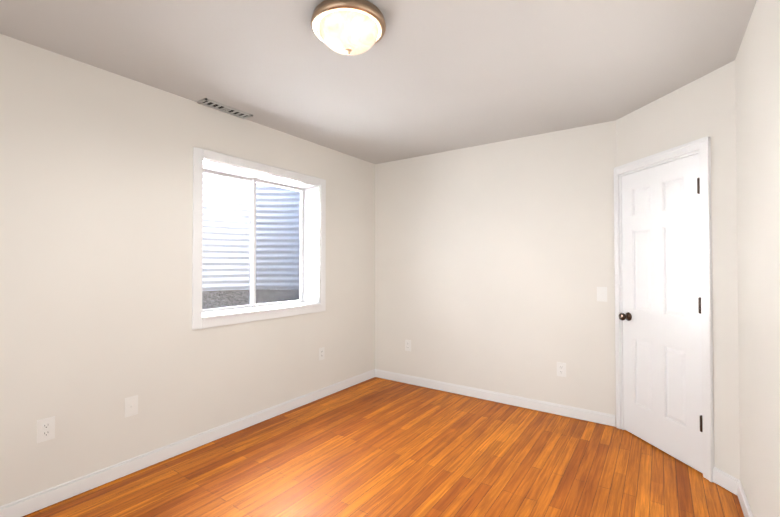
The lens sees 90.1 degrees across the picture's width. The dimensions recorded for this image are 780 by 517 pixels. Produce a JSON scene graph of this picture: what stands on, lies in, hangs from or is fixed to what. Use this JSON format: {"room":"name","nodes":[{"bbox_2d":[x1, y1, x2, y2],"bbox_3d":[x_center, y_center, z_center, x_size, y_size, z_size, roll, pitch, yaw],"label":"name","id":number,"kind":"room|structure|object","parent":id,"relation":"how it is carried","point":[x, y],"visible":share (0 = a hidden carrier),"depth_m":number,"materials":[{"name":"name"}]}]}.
{"room":"empty bedroom","nodes":[
{"label":"empty bedroom","id":0,"kind":"room"},
{"bbox_2d":[0,34,374,505],"bbox_3d":[-1.535,0.107,2.606,0.200,2.400,4.740,-1,-1,35],"label":"wall","id":1,"kind":"structure","parent":0,"point":[96,205],"depth_m":2.34,"materials":[{"name":"paint"}]},
{"bbox_2d":[37,416,54,442],"bbox_3d":[-1.798,0.895,2.035,0.007,0.116,0.072,-1,-1,35],"label":"electrical outlet","id":2,"kind":"object","parent":1,"relation":"attached to","point":[45,429],"visible":1,"depth_m":2.03,"materials":[{"name":"white plastic"}]},
{"bbox_2d":[125,395,137,417],"bbox_3d":[-1.567,0.897,2.362,0.015,0.116,0.072,-1,-1,35],"label":"wall plate","id":3,"kind":"object","parent":1,"relation":"attached to","point":[131,406],"visible":1,"depth_m":2.36,"materials":[{"name":"white plastic"}]},
{"bbox_2d":[0,369,374,516],"bbox_3d":[-1.447,1.258,2.530,0.013,0.088,4.500,-1,-1,35],"label":"baseboard","id":4,"kind":"structure","parent":1,"relation":"attached to","point":[27,505],"depth_m":2.46,"materials":[{"name":"white wood"}]},
{"bbox_2d":[202,168,304,312],"bbox_3d":[-1.188,-0.132,3.344,0.070,1.194,1.222,-1,-1,35],"label":"window","id":5,"kind":"structure","parent":1,"relation":"in","point":[253,260],"depth_m":3.49,"materials":[{"name":"white plastic"}]},
{"bbox_2d":[192,147,325,329],"bbox_3d":[-0.989,-0.134,3.205,0.016,1.265,1.286,-1,-1,35],"label":"window frame","id":6,"kind":"structure","parent":1,"relation":"in","point":[199,156],"depth_m":2.88,"materials":[{"name":"white wood"}]},
{"bbox_2d":[202,159,319,302],"bbox_3d":[-1.077,-0.133,3.267,0.200,1.134,1.162,-1,-1,35],"label":"liner","id":7,"kind":"object","parent":1,"relation":"attached to","point":[312,243],"visible":0.55,"depth_m":3.70,"materials":[{"name":"white wood"}]},
{"bbox_2d":[202,302,321,319],"bbox_3d":[-1.065,0.424,3.251,0.230,0.020,1.162,-1,-1,35],"label":"window sill","id":8,"kind":"structure","parent":1,"relation":"attached to","point":[225,313],"depth_m":3.15,"materials":[{"name":"white wood"}]},
{"bbox_2d":[319,347,324,359],"bbox_3d":[-0.647,0.902,3.689,0.007,0.116,0.072,-1,-1,35],"label":"electrical outlet","id":9,"kind":"object","parent":1,"relation":"attached to","point":[322,353],"visible":1,"depth_m":3.69,"materials":[{"name":"white plastic"}]},
{"bbox_2d":[0,0,756,163],"bbox_3d":[-0.256,-1.155,1.734,3.315,0.100,4.740,-1,-1,35],"label":"ceiling","id":10,"kind":"structure","parent":0,"point":[423,77],"depth_m":2.14,"materials":[{"name":"paint"}]},
{"bbox_2d":[197,98,252,118],"bbox_3d":[-1.190,-1.084,2.827,0.105,0.011,0.370,-1,-1,35],"label":"ceiling vent","id":11,"kind":"object","parent":10,"relation":"in","point":[207,102],"visible":1,"depth_m":2.81,"materials":[{"name":"grey metal"}]},
{"bbox_2d":[311,0,385,55],"bbox_3d":[-0.189,-1.021,1.789,0.342,0.166,0.342,-1,-1,35],"label":"lamp","id":12,"kind":"object","parent":10,"relation":"attached to","point":[350,27],"visible":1,"depth_m":1.70,"materials":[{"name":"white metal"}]},
{"bbox_2d":[23,377,743,516],"bbox_3d":[-0.256,1.345,1.700,3.315,0.100,4.740,-1,-1,35],"label":"floor","id":13,"kind":"structure","parent":0,"point":[376,447],"depth_m":2.38,"materials":[{"name":"brown wood"}]},
{"bbox_2d":[375,120,615,426],"bbox_3d":[0.874,0.123,3.744,2.453,2.400,0.120,-1,-1,35],"label":"wall","id":14,"kind":"structure","parent":0,"point":[494,266],"depth_m":3.55,"materials":[{"name":"paint"}]},
{"bbox_2d":[405,340,410,350],"bbox_3d":[0.192,0.923,4.130,0.072,0.116,0.007,-1,-1,35],"label":"electrical outlet","id":15,"kind":"object","parent":14,"relation":"attached to","point":[407,345],"visible":1,"depth_m":4.13,"materials":[{"name":"white plastic"}]},
{"bbox_2d":[375,369,614,426],"bbox_3d":[0.792,1.274,3.704,2.348,0.088,0.013,-1,-1,35],"label":"baseboard","id":16,"kind":"structure","parent":14,"relation":"attached to","point":[573,412],"depth_m":3.52,"materials":[{"name":"white wood"}]},
{"bbox_2d":[557,362,565,376],"bbox_3d":[1.437,0.931,3.264,0.072,0.116,0.007,-1,-1,35],"label":"electrical outlet","id":17,"kind":"object","parent":14,"relation":"attached to","point":[561,369],"visible":1,"depth_m":3.26,"materials":[{"name":"white plastic"}]},
{"bbox_2d":[597,287,606,301],"bbox_3d":[1.685,0.284,3.095,0.072,0.116,0.016,-1,-1,35],"label":"switch plate","id":18,"kind":"object","parent":14,"relation":"attached to","point":[602,294],"visible":1,"depth_m":3.10,"materials":[{"name":"white plastic"}]},
{"bbox_2d":[616,60,739,479],"bbox_3d":[1.903,0.107,2.600,0.120,2.400,0.914,0,-1,-8],"label":"wall","id":19,"kind":"structure","parent":0,"point":[702,107],"depth_m":2.25,"materials":[{"name":"paint"}]},
{"bbox_2d":[619,153,702,472],"bbox_3d":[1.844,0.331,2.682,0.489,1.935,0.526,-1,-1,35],"label":"door","id":20,"kind":"structure","parent":19,"relation":"in","point":[660,316],"depth_m":2.62,"materials":[{"name":"white wood"}]},
{"bbox_2d":[614,136,713,481],"bbox_3d":[1.881,0.297,2.667,0.142,2.023,0.776,0,-1,-8],"label":"door frame","id":21,"kind":"structure","parent":19,"relation":"attached to","point":[702,145],"depth_m":2.33,"materials":[{"name":"white wood"}]},
{"bbox_2d":[713,467,738,494],"bbox_3d":[1.894,1.254,2.193,0.016,0.088,0.149,0,-1,-10],"label":"baseboard","id":22,"kind":"structure","parent":19,"relation":"attached to","point":[725,480],"depth_m":2.19,"materials":[{"name":"white wood"}]},
{"bbox_2d":[735,0,779,516],"bbox_3d":[0.856,0.079,0.519,0.120,2.400,4.045,-1,-1,35],"label":"wall","id":23,"kind":"structure","parent":0,"point":[757,79],"depth_m":1.66,"materials":[{"name":"paint"}]},
{"bbox_2d":[737,480,752,516],"bbox_3d":[0.811,1.231,0.551,0.016,0.088,3.838,-1,-1,35],"label":"baseboard","id":24,"kind":"structure","parent":23,"relation":"attached to","point":[744,504],"depth_m":1.99,"materials":[{"name":"white wood"}]},
{"label":"outside","id":25,"kind":"structure","parent":0,"visible":0},
{"bbox_2d":[202,173,299,308],"bbox_3d":[-1.552,-0.279,3.600,0.808,2.300,1.800,-1,-1,35],"label":"window well","id":26,"kind":"object","parent":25,"point":[219,252],"depth_m":4.05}
]}

